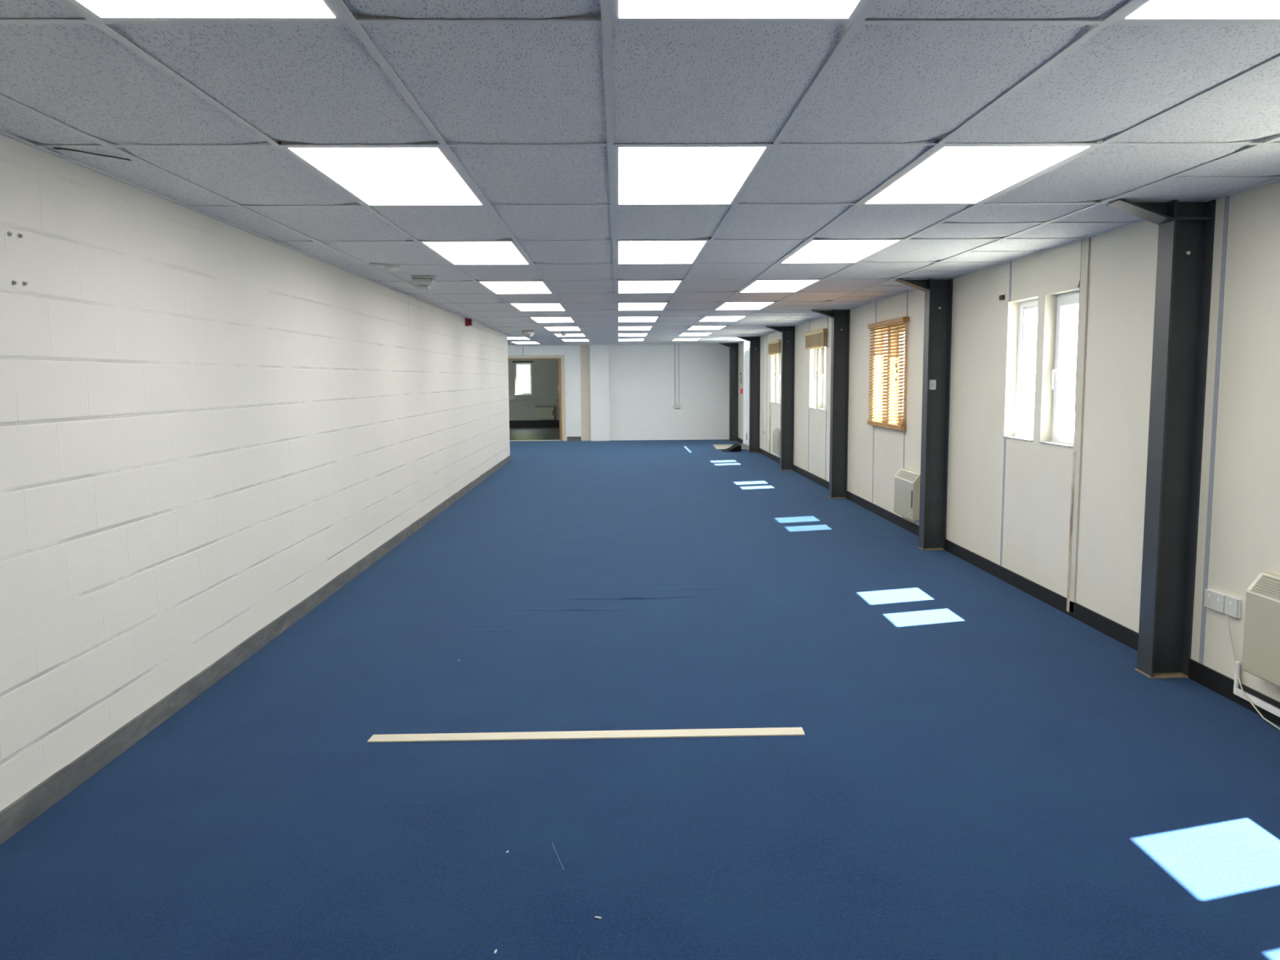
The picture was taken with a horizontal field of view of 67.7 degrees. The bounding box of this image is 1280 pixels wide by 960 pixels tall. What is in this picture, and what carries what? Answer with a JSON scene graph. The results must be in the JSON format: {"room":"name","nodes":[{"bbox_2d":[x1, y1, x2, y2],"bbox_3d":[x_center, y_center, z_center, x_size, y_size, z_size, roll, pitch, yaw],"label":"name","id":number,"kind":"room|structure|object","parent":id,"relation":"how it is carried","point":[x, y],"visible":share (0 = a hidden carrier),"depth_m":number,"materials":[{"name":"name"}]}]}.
{"room":"empty office","nodes":[
{"label":"empty office","id":0,"kind":"room"},
{"bbox_2d":[0,134,510,811],"bbox_3d":[-4.277,-0.649,8.118,4.010,2.800,20.070,-1,6,-1],"label":"wall","id":1,"kind":"structure","parent":0,"point":[206,422],"depth_m":4.46,"materials":[{"name":"paint"}]},
{"bbox_2d":[53,147,131,160],"bbox_3d":[-2.024,-1.209,3.539,0.020,0.004,0.268,5,8,41],"label":"trim","id":2,"kind":"structure","parent":1,"relation":"attached to","point":[53,148],"depth_m":3.53,"materials":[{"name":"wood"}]},
{"bbox_2d":[0,454,511,844],"bbox_3d":[-2.256,0.625,8.298,0.014,0.101,20.070,-1,6,-1],"label":"baseboard","id":3,"kind":"structure","parent":1,"relation":"attached to","point":[34,802],"depth_m":4.42,"materials":[{"name":"plastic"}]},
{"bbox_2d":[465,318,472,326],"bbox_3d":[-2.350,-2.163,13.096,0.085,0.104,0.104,-1,6,-1],"label":"fire alarm","id":4,"kind":"object","parent":1,"relation":"attached to","point":[468,322],"visible":1,"depth_m":13.05,"materials":[{"name":"red plastic"}]},
{"bbox_2d":[0,130,1279,345],"bbox_3d":[-1.858,-1.986,10.863,8.990,0.004,25.700,-1,6,-1],"label":"trim","id":5,"kind":"structure","parent":1,"relation":"attached to","point":[2,133],"depth_m":5.03,"materials":[{"name":"paint"}]},
{"bbox_2d":[507,359,559,420],"bbox_3d":[-4.093,-3.057,30.826,7.200,2.800,0.120,-1,6,-1],"label":"wall","id":6,"kind":"structure","parent":0,"point":[544,372],"depth_m":30.80,"materials":[{"name":"paint"}]},
{"bbox_2d":[512,360,533,395],"bbox_3d":[-3.764,-3.287,30.779,0.660,1.087,0.160,-1,6,-1],"label":"window","id":7,"kind":"structure","parent":6,"relation":"in","point":[516,364],"depth_m":30.78,"materials":[{"name":"white plastic"}]},
{"bbox_2d":[508,399,559,400],"bbox_3d":[-4.292,-2.580,30.781,6.590,0.045,0.059,-1,6,-1],"label":"dado trunking","id":8,"kind":"object","parent":6,"relation":"attached to","point":[508,399],"visible":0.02,"depth_m":30.77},
{"bbox_2d":[509,420,559,426],"bbox_3d":[-4.332,-1.814,30.884,6.700,0.220,0.015,-1,6,-1],"label":"baseboard","id":9,"kind":"structure","parent":6,"relation":"attached to","point":[512,423],"depth_m":30.90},
{"bbox_2d":[534,404,554,420],"bbox_3d":[-3.084,-2.171,30.824,0.620,0.485,0.113,-1,6,-1],"label":"wall heater","id":10,"kind":"object","parent":6,"relation":"attached to","point":[541,411],"visible":1,"depth_m":30.78,"materials":[{"name":"beige metal"}]},
{"bbox_2d":[535,404,553,407],"bbox_3d":[-3.085,-2.372,30.782,0.560,0.069,0.053,-1,6,-1],"label":"grille","id":11,"kind":"object","parent":10,"relation":"attached to","point":[536,406],"depth_m":30.79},
{"bbox_2d":[507,343,729,440],"bbox_3d":[-2.064,-2.327,23.807,9.140,2.800,0.120,-1,6,-1],"label":"wall","id":12,"kind":"structure","parent":0,"point":[642,376],"depth_m":23.82,"materials":[{"name":"paint"}]},
{"bbox_2d":[507,355,565,440],"bbox_3d":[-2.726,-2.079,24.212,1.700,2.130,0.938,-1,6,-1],"label":"door frame","id":13,"kind":"structure","parent":12,"relation":"in","point":[561,358],"depth_m":23.75,"materials":[{"name":"orange wood"}]},
{"bbox_2d":[567,436,581,440],"bbox_3d":[-1.649,-1.034,23.886,0.350,0.105,0.014,-1,6,-1],"label":"baseboard","id":14,"kind":"structure","parent":12,"relation":"attached to","point":[569,438],"depth_m":23.88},
{"bbox_2d":[580,345,591,440],"bbox_3d":[-1.352,-2.163,23.774,0.240,2.370,0.012,-1,6,-1],"label":"trim","id":15,"kind":"structure","parent":12,"relation":"attached to","point":[584,349],"depth_m":23.76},
{"bbox_2d":[673,344,679,408],"bbox_3d":[0.918,-2.575,23.762,0.155,1.580,0.050,-1,6,-1],"label":"conduit","id":16,"kind":"object","parent":12,"relation":"attached to","point":[675,406],"visible":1,"depth_m":23.79,"materials":[{"name":"white plastic"}]},
{"bbox_2d":[0,426,1279,959],"bbox_3d":[-2.296,0.044,14.689,10.040,0.110,32.900,-1,6,-1],"label":"floor","id":17,"kind":"structure","parent":0,"point":[979,770],"depth_m":3.74,"materials":[{"name":"blue carpet"}]},
{"bbox_2d":[367,727,804,742],"bbox_3d":[-0.225,1.100,4.121,1.871,0.006,0.089,-1,6,-1],"label":"floor strip","id":18,"kind":"object","parent":17,"relation":"on","point":[773,731],"visible":1,"depth_m":4.11,"materials":[{"name":"wood"}]},
{"bbox_2d":[589,344,609,440],"bbox_3d":[-0.999,-2.348,23.693,0.465,2.750,0.150,-1,6,-1],"label":"wall pier","id":19,"kind":"object","parent":17,"relation":"on","point":[599,353],"visible":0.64,"depth_m":23.64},
{"bbox_2d":[718,342,737,441],"bbox_3d":[2.137,-2.121,23.143,0.472,2.370,0.151,-1,6,-1],"label":"steel column","id":20,"kind":"structure","parent":17,"relation":"on","point":[733,362],"depth_m":23.14,"materials":[{"name":"metal"}]},
{"bbox_2d":[712,444,744,449],"bbox_3d":[1.945,-0.742,21.339,0.620,0.010,1.400,-1,6,-1],"label":"entrance mat","id":21,"kind":"object","parent":17,"relation":"on","point":[721,446],"visible":0.71,"depth_m":21.48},
{"bbox_2d":[720,443,742,452],"bbox_3d":[1.928,-0.694,20.253,0.438,0.142,0.730,-1,6,-1],"label":"mat","id":22,"kind":"object","parent":17,"relation":"on","point":[736,447],"visible":1,"depth_m":19.95,"materials":[{"name":"black rubber"}]},
{"bbox_2d":[736,336,759,453],"bbox_3d":[2.217,-1.746,19.594,0.472,2.370,0.151,-1,6,-1],"label":"steel column","id":23,"kind":"structure","parent":17,"relation":"on","point":[754,341],"depth_m":19.59,"materials":[{"name":"metal"}]},
{"bbox_2d":[765,325,795,470],"bbox_3d":[2.303,-1.343,15.786,0.472,2.370,0.151,-1,6,-1],"label":"steel column","id":24,"kind":"structure","parent":17,"relation":"on","point":[788,333],"depth_m":15.78,"materials":[{"name":"metal"}]},
{"bbox_2d":[810,309,849,498],"bbox_3d":[2.386,-0.949,12.068,0.472,2.370,0.151,-1,6,-1],"label":"steel column","id":25,"kind":"structure","parent":17,"relation":"on","point":[840,331],"depth_m":12.06,"materials":[{"name":"metal"}]},
{"bbox_2d":[893,278,952,550],"bbox_3d":[2.469,-0.562,8.409,0.472,2.370,0.151,-1,6,-1],"label":"steel column","id":26,"kind":"structure","parent":17,"relation":"on","point":[938,304],"depth_m":8.40,"materials":[{"name":"metal"}]},
{"bbox_2d":[928,379,936,389],"bbox_3d":[2.567,-0.835,8.374,0.060,0.086,0.014,-1,6,-1],"label":"switch plate","id":27,"kind":"object","parent":26,"relation":"attached to","point":[932,383],"visible":1,"depth_m":8.37,"materials":[{"name":"white plastic"}]},
{"bbox_2d":[1106,199,1216,678],"bbox_3d":[2.550,-0.179,4.787,0.472,2.370,0.151,-1,6,-1],"label":"steel column","id":28,"kind":"structure","parent":17,"relation":"on","point":[1186,230],"depth_m":4.78,"materials":[{"name":"metal"}]},
{"bbox_2d":[0,0,1279,345],"bbox_3d":[-0.918,-2.012,10.881,7.108,0.035,25.697,-1,6,-1],"label":"ceiling","id":29,"kind":"structure","parent":0,"point":[316,84],"depth_m":3.13,"materials":[{"name":"tile"}]},
{"bbox_2d":[68,0,345,20],"bbox_3d":[-0.966,-1.041,1.648,0.576,0.056,1.176,-1,6,-1],"label":"ceiling light","id":30,"kind":"object","parent":29,"relation":"attached to","point":[100,10],"visible":0.92,"depth_m":2.17,"materials":[{"name":"paint"}]},
{"bbox_2d":[280,141,485,205],"bbox_3d":[-1.020,-1.293,4.034,0.576,0.056,1.176,-1,6,-1],"label":"ceiling light","id":31,"kind":"object","parent":29,"relation":"attached to","point":[373,175],"visible":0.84,"depth_m":3.91,"materials":[{"name":"white"}]},
{"bbox_2d":[384,264,399,272],"bbox_3d":[-1.826,-1.555,7.036,0.112,0.048,0.112,-1,6,-1],"label":"smoke detector","id":32,"kind":"object","parent":29,"relation":"attached to","point":[390,268],"visible":1,"depth_m":7.00,"materials":[{"name":"white plastic"}]},
{"bbox_2d":[411,275,435,290],"bbox_3d":[-1.773,-1.609,7.818,0.190,0.105,0.154,-2,6,-13],"label":"emergency light","id":33,"kind":"object","parent":29,"relation":"attached to","point":[418,282],"visible":1,"depth_m":7.75,"materials":[{"name":"white plastic"}]},
{"bbox_2d":[419,238,530,264],"bbox_3d":[-1.074,-1.546,6.420,0.576,0.056,1.176,-1,6,-1],"label":"ceiling light","id":34,"kind":"object","parent":29,"relation":"attached to","point":[454,252],"visible":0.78,"depth_m":6.32,"materials":[{"name":"white"}]},
{"bbox_2d":[476,279,553,293],"bbox_3d":[-1.127,-1.798,8.806,0.576,0.056,1.176,-1,6,-1],"label":"ceiling light","id":35,"kind":"object","parent":29,"relation":"attached to","point":[496,287],"visible":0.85,"depth_m":8.76,"materials":[{"name":"white"}]},
{"bbox_2d":[507,336,530,339],"bbox_3d":[-2.569,-2.923,19.518,0.576,0.056,1.176,-1,6,-1],"label":"ceiling light","id":36,"kind":"object","parent":29,"relation":"attached to","point":[509,337],"visible":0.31,"depth_m":19.50,"materials":[{"name":"white"}]},
{"bbox_2d":[510,341,539,343],"bbox_3d":[-2.622,-3.176,21.904,0.576,0.056,1.176,-1,6,-1],"label":"ceiling light","id":37,"kind":"object","parent":29,"relation":"attached to","point":[514,342],"visible":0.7,"depth_m":21.71,"materials":[{"name":"white"}]},
{"bbox_2d":[512,342,538,343],"bbox_3d":[-2.622,-3.157,21.906,0.540,0.018,1.140,-1,6,-1],"label":"diffuser","id":38,"kind":"object","parent":37,"relation":"attached to","point":[513,342],"depth_m":21.78,"materials":[{"name":"white"}]},
{"bbox_2d":[521,329,534,337],"bbox_3d":[-1.925,-2.512,16.390,0.207,0.115,0.168,-2,6,-13],"label":"emergency light","id":39,"kind":"object","parent":29,"relation":"attached to","point":[530,333],"visible":1,"depth_m":16.32,"materials":[{"name":"white plastic"}]},
{"bbox_2d":[509,302,566,311],"bbox_3d":[-1.181,-2.051,11.192,0.576,0.056,1.176,-1,6,-1],"label":"ceiling light","id":40,"kind":"object","parent":29,"relation":"attached to","point":[521,307],"visible":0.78,"depth_m":11.16,"materials":[{"name":"white"}]},
{"bbox_2d":[529,317,575,322],"bbox_3d":[-1.235,-2.303,13.578,0.576,0.056,1.176,-1,6,-1],"label":"ceiling light","id":41,"kind":"object","parent":29,"relation":"attached to","point":[535,319],"visible":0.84,"depth_m":13.50,"materials":[{"name":"white"}]},
{"bbox_2d":[542,325,581,330],"bbox_3d":[-1.288,-2.556,15.964,0.576,0.056,1.176,-1,6,-1],"label":"ceiling light","id":42,"kind":"object","parent":29,"relation":"attached to","point":[551,328],"visible":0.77,"depth_m":15.88,"materials":[{"name":"white"}]},
{"bbox_2d":[553,333,586,337],"bbox_3d":[-1.342,-2.808,18.351,0.576,0.056,1.176,-1,6,-1],"label":"ceiling light","id":43,"kind":"object","parent":29,"relation":"attached to","point":[555,334],"visible":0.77,"depth_m":18.24,"materials":[{"name":"white"}]},
{"bbox_2d":[561,338,589,341],"bbox_3d":[-1.396,-3.061,20.737,0.576,0.056,1.176,-1,6,-1],"label":"ceiling light","id":44,"kind":"object","parent":29,"relation":"attached to","point":[580,340],"visible":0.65,"depth_m":20.56,"materials":[{"name":"white"}]},
{"bbox_2d":[617,337,644,341],"bbox_3d":[-0.196,-3.072,20.762,0.576,0.056,1.176,-1,6,-1],"label":"ceiling light","id":45,"kind":"object","parent":29,"relation":"attached to","point":[619,339],"visible":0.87,"depth_m":20.73,"materials":[{"name":"white"}]},
{"bbox_2d":[617,333,648,336],"bbox_3d":[-0.142,-2.820,18.376,0.576,0.056,1.176,-1,6,-1],"label":"ceiling light","id":46,"kind":"object","parent":29,"relation":"attached to","point":[634,334],"visible":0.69,"depth_m":18.40,"materials":[{"name":"white"}]},
{"bbox_2d":[617,325,653,330],"bbox_3d":[-0.089,-2.567,15.990,0.576,0.056,1.176,-1,6,-1],"label":"ceiling light","id":47,"kind":"object","parent":29,"relation":"attached to","point":[619,327],"visible":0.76,"depth_m":15.80,"materials":[{"name":"white"}]},
{"bbox_2d":[617,315,659,321],"bbox_3d":[-0.035,-2.315,13.604,0.576,0.056,1.176,-1,6,-1],"label":"ceiling light","id":48,"kind":"object","parent":29,"relation":"attached to","point":[620,318],"visible":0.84,"depth_m":13.44,"materials":[{"name":"white"}]},
{"bbox_2d":[618,316,657,321],"bbox_3d":[-0.035,-2.296,13.606,0.540,0.018,1.140,-1,6,-1],"label":"diffuser","id":49,"kind":"object","parent":48,"relation":"attached to","point":[620,318],"depth_m":13.46,"materials":[{"name":"white"}]},
{"bbox_2d":[0,0,1279,345],"bbox_3d":[-1.858,-1.986,10.863,8.990,0.003,25.700,-1,6,-1],"label":"grid","id":50,"kind":"object","parent":29,"relation":"attached to","point":[606,21],"visible":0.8,"depth_m":3.38,"materials":[{"name":"paint"}]},
{"bbox_2d":[617,301,668,310],"bbox_3d":[0.019,-2.062,11.218,0.576,0.056,1.176,-1,6,-1],"label":"ceiling light","id":51,"kind":"object","parent":29,"relation":"attached to","point":[620,305],"visible":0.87,"depth_m":11.14,"materials":[{"name":"white"}]},
{"bbox_2d":[616,279,683,293],"bbox_3d":[0.072,-1.810,8.832,0.576,0.056,1.176,-1,6,-1],"label":"ceiling light","id":52,"kind":"object","parent":29,"relation":"attached to","point":[622,286],"visible":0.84,"depth_m":8.77,"materials":[{"name":"white"}]},
{"bbox_2d":[615,236,709,263],"bbox_3d":[0.126,-1.557,6.446,0.576,0.056,1.176,-1,6,-1],"label":"ceiling light","id":53,"kind":"object","parent":29,"relation":"attached to","point":[627,251],"visible":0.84,"depth_m":6.35,"materials":[{"name":"white"}]},
{"bbox_2d":[672,337,700,340],"bbox_3d":[1.004,-3.083,20.788,0.576,0.056,1.176,-1,6,-1],"label":"ceiling light","id":54,"kind":"object","parent":29,"relation":"attached to","point":[675,339],"visible":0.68,"depth_m":20.55,"materials":[{"name":"white"}]},
{"bbox_2d":[673,338,699,340],"bbox_3d":[1.004,-3.064,20.790,0.540,0.018,1.140,-1,6,-1],"label":"diffuser","id":55,"kind":"object","parent":54,"relation":"attached to","point":[673,339],"depth_m":20.56,"materials":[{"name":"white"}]},
{"bbox_2d":[613,142,771,204],"bbox_3d":[0.180,-1.305,4.060,0.576,0.056,1.176,-1,6,-1],"label":"ceiling light","id":56,"kind":"object","parent":29,"relation":"attached to","point":[643,175],"visible":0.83,"depth_m":3.92,"materials":[{"name":"white"}]},
{"bbox_2d":[678,332,712,336],"bbox_3d":[1.057,-2.831,18.402,0.576,0.056,1.176,-1,6,-1],"label":"ceiling light","id":57,"kind":"object","parent":29,"relation":"attached to","point":[683,334],"visible":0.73,"depth_m":18.28,"materials":[{"name":"white"}]},
{"bbox_2d":[687,324,727,329],"bbox_3d":[1.111,-2.578,16.016,0.576,0.056,1.176,-1,6,-1],"label":"ceiling light","id":58,"kind":"object","parent":29,"relation":"attached to","point":[692,327],"visible":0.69,"depth_m":15.94,"materials":[{"name":"white"}]},
{"bbox_2d":[698,315,746,321],"bbox_3d":[1.165,-2.326,13.630,0.576,0.056,1.176,-1,6,-1],"label":"ceiling light","id":59,"kind":"object","parent":29,"relation":"attached to","point":[722,318],"visible":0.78,"depth_m":13.57,"materials":[{"name":"white"}]},
{"bbox_2d":[610,0,867,21],"bbox_3d":[0.233,-1.052,1.674,0.576,0.056,1.176,-1,6,-1],"label":"ceiling light","id":60,"kind":"object","parent":29,"relation":"attached to","point":[621,10],"visible":0.93,"depth_m":2.19,"materials":[{"name":"white"}]},
{"bbox_2d":[714,300,776,310],"bbox_3d":[1.218,-2.074,11.244,0.576,0.056,1.176,-1,6,-1],"label":"ceiling light","id":61,"kind":"object","parent":29,"relation":"attached to","point":[727,305],"visible":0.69,"depth_m":11.14,"materials":[{"name":"white"}]},
{"bbox_2d":[739,279,820,292],"bbox_3d":[1.272,-1.821,8.858,0.576,0.056,1.176,-1,6,-1],"label":"ceiling light","id":62,"kind":"object","parent":29,"relation":"attached to","point":[758,285],"visible":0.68,"depth_m":8.78,"materials":[{"name":"white"}]},
{"bbox_2d":[779,236,903,262],"bbox_3d":[1.326,-1.569,6.472,0.576,0.056,1.176,-1,6,-1],"label":"ceiling light","id":63,"kind":"object","parent":29,"relation":"attached to","point":[815,251],"visible":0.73,"depth_m":6.37,"materials":[{"name":"white"}]},
{"bbox_2d":[861,138,1097,204],"bbox_3d":[1.379,-1.316,4.086,0.576,0.056,1.176,-1,6,-1],"label":"ceiling light","id":64,"kind":"object","parent":29,"relation":"attached to","point":[950,174],"visible":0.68,"depth_m":3.94,"materials":[{"name":"white"}]},
{"bbox_2d":[1114,0,1279,21],"bbox_3d":[1.433,-1.063,1.700,0.576,0.056,1.176,-1,6,-1],"label":"ceiling light","id":65,"kind":"object","parent":29,"relation":"attached to","point":[1146,10],"visible":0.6,"depth_m":2.21,"materials":[{"name":"white"}]},
{"bbox_2d":[737,180,1279,702],"bbox_3d":[2.727,-1.018,11.129,0.170,2.800,25.820,-1,6,-1],"label":"wall","id":66,"kind":"structure","parent":0,"point":[1245,540],"depth_m":5.84,"materials":[{"name":"paint"}]},
{"bbox_2d":[740,444,749,450],"bbox_3d":[2.418,-0.732,21.200,0.300,0.012,1.820,-1,6,-1],"label":"trim","id":67,"kind":"structure","parent":66,"relation":"attached to","point":[744,446],"depth_m":21.17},
{"bbox_2d":[742,341,749,445],"bbox_3d":[2.461,-1.953,21.072,0.116,2.468,2.040,-1,6,-1],"label":"door","id":68,"kind":"structure","parent":66,"relation":"in","point":[745,345],"depth_m":21.87,"materials":[{"name":"paint"}]},
{"bbox_2d":[762,335,764,449],"bbox_3d":[2.462,-1.743,19.082,0.004,2.271,0.024,-1,6,-1],"label":"trim","id":69,"kind":"structure","parent":66,"relation":"attached to","point":[763,335],"depth_m":19.15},
{"bbox_2d":[766,354,767,411],"bbox_3d":[2.473,-1.692,18.605,0.004,2.271,0.024,-1,6,-1],"label":"trim","id":70,"kind":"structure","parent":66,"relation":"attached to","point":[766,354],"depth_m":18.57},
{"bbox_2d":[768,403,770,453],"bbox_3d":[2.486,-0.944,18.272,0.006,1.050,0.156,-1,6,-1],"label":"trim","id":71,"kind":"structure","parent":66,"relation":"attached to","point":[770,403],"depth_m":18.22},
{"bbox_2d":[770,350,781,403],"bbox_3d":[2.562,-1.922,17.537,0.148,1.000,1.120,-1,6,-1],"label":"window","id":72,"kind":"structure","parent":66,"relation":"in","point":[780,350],"depth_m":17.41,"materials":[{"name":"white plastic"}]},
{"bbox_2d":[767,339,781,375],"bbox_3d":[2.455,-2.225,17.462,0.072,0.630,1.300,-1,6,-1],"label":"blind","id":73,"kind":"object","parent":72,"relation":"attached to","point":[774,347],"visible":0.88,"depth_m":17.26,"materials":[{"name":"brown wood"}]},
{"bbox_2d":[773,427,780,454],"bbox_3d":[2.462,-0.675,16.993,0.113,0.485,0.620,-1,6,-1],"label":"wall heater","id":74,"kind":"object","parent":66,"relation":"attached to","point":[776,433],"visible":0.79,"depth_m":16.87,"materials":[{"name":"beige metal"}]},
{"bbox_2d":[773,427,780,433],"bbox_3d":[2.440,-0.877,16.971,0.053,0.069,0.560,-1,6,-1],"label":"grille","id":75,"kind":"object","parent":74,"relation":"attached to","point":[777,430],"depth_m":16.98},
{"bbox_2d":[808,410,808,460],"bbox_3d":[2.570,-0.605,14.558,0.004,0.961,0.024,-1,6,-1],"label":"trim","id":76,"kind":"structure","parent":66,"relation":"attached to","point":[808,411],"depth_m":14.54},
{"bbox_2d":[808,339,826,410],"bbox_3d":[2.644,-1.535,13.878,0.148,1.000,1.120,-1,6,-1],"label":"window","id":77,"kind":"structure","parent":66,"relation":"in","point":[824,348],"depth_m":13.78,"materials":[{"name":"white plastic"}]},
{"bbox_2d":[804,328,827,374],"bbox_3d":[2.536,-1.842,13.843,0.072,0.630,1.340,-1,6,-1],"label":"blind","id":78,"kind":"object","parent":77,"relation":"attached to","point":[815,339],"visible":1,"depth_m":13.68,"materials":[{"name":"brown wood"}]},
{"bbox_2d":[825,411,826,479],"bbox_3d":[2.598,-0.476,13.335,0.004,0.961,0.024,-1,6,-1],"label":"trim","id":79,"kind":"structure","parent":66,"relation":"attached to","point":[826,411],"depth_m":13.34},
{"bbox_2d":[871,426,874,502],"bbox_3d":[2.654,-0.175,10.869,0.004,0.881,0.024,-1,6,-1],"label":"trim","id":80,"kind":"structure","parent":66,"relation":"attached to","point":[873,426],"depth_m":10.86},
{"bbox_2d":[873,324,905,422],"bbox_3d":[2.726,-1.148,10.220,0.148,1.000,1.120,-1,6,-1],"label":"window","id":81,"kind":"structure","parent":66,"relation":"in","point":[904,325],"depth_m":10.11,"materials":[{"name":"white plastic"}]},
{"bbox_2d":[866,316,908,431],"bbox_3d":[2.621,-1.128,10.194,0.071,1.133,1.350,-1,6,-1],"label":"blind","id":82,"kind":"object","parent":81,"relation":"attached to","point":[900,321],"visible":1,"depth_m":10.12,"materials":[{"name":"brown wood"}]},
{"bbox_2d":[902,431,904,517],"bbox_3d":[2.679,-0.052,9.711,0.004,0.881,0.024,-1,6,-1],"label":"trim","id":83,"kind":"structure","parent":66,"relation":"attached to","point":[904,432],"depth_m":9.68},
{"bbox_2d":[906,292,907,316],"bbox_3d":[2.667,-1.753,9.530,0.004,0.240,0.024,-1,6,-1],"label":"trim","id":84,"kind":"structure","parent":66,"relation":"attached to","point":[907,292],"depth_m":9.52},
{"bbox_2d":[893,468,920,524],"bbox_3d":[2.633,0.157,9.370,0.113,0.485,0.620,-1,6,-1],"label":"wall heater","id":85,"kind":"object","parent":66,"relation":"attached to","point":[907,482],"visible":0.91,"depth_m":9.26,"materials":[{"name":"beige metal"}]},
{"bbox_2d":[895,469,918,481],"bbox_3d":[2.612,-0.045,9.348,0.053,0.069,0.560,-1,6,-1],"label":"grille","id":86,"kind":"object","parent":85,"relation":"attached to","point":[903,475],"depth_m":9.34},
{"bbox_2d":[999,294,1004,300],"bbox_3d":[2.715,-1.369,7.161,0.018,0.035,0.065,-1,6,-1],"label":"bracket","id":87,"kind":"object","parent":66,"relation":"attached to","point":[1002,296],"visible":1,"depth_m":7.13,"materials":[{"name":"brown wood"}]},
{"bbox_2d":[1000,438,1005,566],"bbox_3d":[2.736,0.170,7.196,0.004,0.969,0.026,-1,6,-1],"label":"trim","id":88,"kind":"structure","parent":66,"relation":"attached to","point":[1004,450],"depth_m":7.19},
{"bbox_2d":[737,437,1279,725],"bbox_3d":[2.647,0.283,11.204,0.012,0.098,25.700,-1,6,-1],"label":"baseboard","id":89,"kind":"structure","parent":66,"relation":"attached to","point":[1216,682],"depth_m":6.17,"materials":[{"name":"plastic"}]},
{"bbox_2d":[1008,261,1012,301],"bbox_3d":[2.724,-1.463,7.023,0.004,0.290,0.026,-1,6,-1],"label":"trim","id":90,"kind":"structure","parent":66,"relation":"attached to","point":[1011,262],"depth_m":7.02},
{"bbox_2d":[1003,290,1079,448],"bbox_3d":[2.809,-0.760,6.561,0.148,1.000,1.120,-1,6,-1],"label":"window","id":91,"kind":"structure","parent":66,"relation":"in","point":[1060,437],"depth_m":6.46,"materials":[{"name":"white plastic"}]},
{"bbox_2d":[1066,451,1075,612],"bbox_3d":[2.757,0.335,6.092,0.012,1.030,0.039,-1,6,-1],"label":"trim","id":92,"kind":"structure","parent":66,"relation":"attached to","point":[1073,453],"depth_m":6.09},
{"bbox_2d":[1074,239,1082,412],"bbox_3d":[2.747,-0.959,5.971,0.012,1.070,0.007,-1,6,-1],"label":"trim","id":93,"kind":"structure","parent":66,"relation":"attached to","point":[1082,239],"depth_m":5.97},
{"bbox_2d":[1069,237,1090,611],"bbox_3d":[2.753,-0.323,5.991,0.012,2.340,0.087,-1,6,-1],"label":"pipe","id":94,"kind":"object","parent":66,"relation":"attached to","point":[1086,242],"depth_m":5.96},
{"bbox_2d":[1198,195,1229,664],"bbox_3d":[2.787,-0.214,4.637,0.004,2.271,0.030,-1,6,-1],"label":"trim","id":95,"kind":"structure","parent":66,"relation":"attached to","point":[1227,197],"depth_m":4.63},
{"bbox_2d":[1204,588,1226,613],"bbox_3d":[2.785,0.585,4.617,0.024,0.090,0.150,-1,6,-1],"label":"wall socket","id":96,"kind":"object","parent":66,"relation":"attached to","point":[1214,600],"visible":1,"depth_m":4.61,"materials":[{"name":"white plastic"}]},
{"bbox_2d":[1224,595,1241,617],"bbox_3d":[2.788,0.595,4.489,0.024,0.092,0.090,-1,6,-1],"label":"box","id":97,"kind":"object","parent":66,"relation":"attached to","point":[1233,606],"visible":1,"depth_m":4.47,"materials":[{"name":"white plastic"}]},
{"bbox_2d":[1233,660,1239,688],"bbox_3d":[2.786,0.923,4.458,0.010,0.155,0.022,-1,6,-1],"label":"vertical conduit","id":98,"kind":"object","parent":66,"relation":"attached to","point":[1236,683],"visible":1,"depth_m":4.45,"materials":[{"name":"white plastic"}]},
{"bbox_2d":[1226,615,1279,729],"bbox_3d":[2.749,0.892,4.006,0.021,0.399,1.058,0,6,3],"label":"cable","id":99,"kind":"object","parent":66,"relation":"attached to","point":[1228,621],"visible":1,"depth_m":4.42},
{"bbox_2d":[1233,688,1279,717],"bbox_3d":[2.797,1.052,3.830,0.018,0.029,1.270,-1,6,-1],"label":"conduit","id":100,"kind":"object","parent":66,"relation":"attached to","point":[1273,709],"visible":1,"depth_m":4.29,"materials":[{"name":"white plastic"}]},
{"bbox_2d":[1241,572,1279,687],"bbox_3d":[2.755,0.684,3.962,0.113,0.485,0.620,-1,6,-1],"label":"wall heater","id":101,"kind":"object","parent":66,"relation":"attached to","point":[1261,635],"visible":1,"depth_m":4.15,"materials":[{"name":"beige metal"}]},
{"bbox_2d":[1250,574,1279,599],"bbox_3d":[2.733,0.482,3.940,0.053,0.069,0.560,-1,6,-1],"label":"grille","id":102,"kind":"object","parent":101,"relation":"attached to","point":[1265,586],"depth_m":4.15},
{"label":"outside","id":103,"kind":"structure","parent":0,"visible":0},
{"bbox_2d":[1026,393,1075,431],"bbox_3d":[46.199,-0.262,16.099,86.930,0.230,150.000,-1,6,-1],"label":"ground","id":104,"kind":"structure","parent":103,"point":[1070,397],"depth_m":42.97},
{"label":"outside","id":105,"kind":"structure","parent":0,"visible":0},
{"bbox_3d":[-29.799,-4.348,59.788,63.070,0.230,58.870,-1,6,-1],"label":"ground","id":106,"kind":"structure","parent":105,"visible":0},
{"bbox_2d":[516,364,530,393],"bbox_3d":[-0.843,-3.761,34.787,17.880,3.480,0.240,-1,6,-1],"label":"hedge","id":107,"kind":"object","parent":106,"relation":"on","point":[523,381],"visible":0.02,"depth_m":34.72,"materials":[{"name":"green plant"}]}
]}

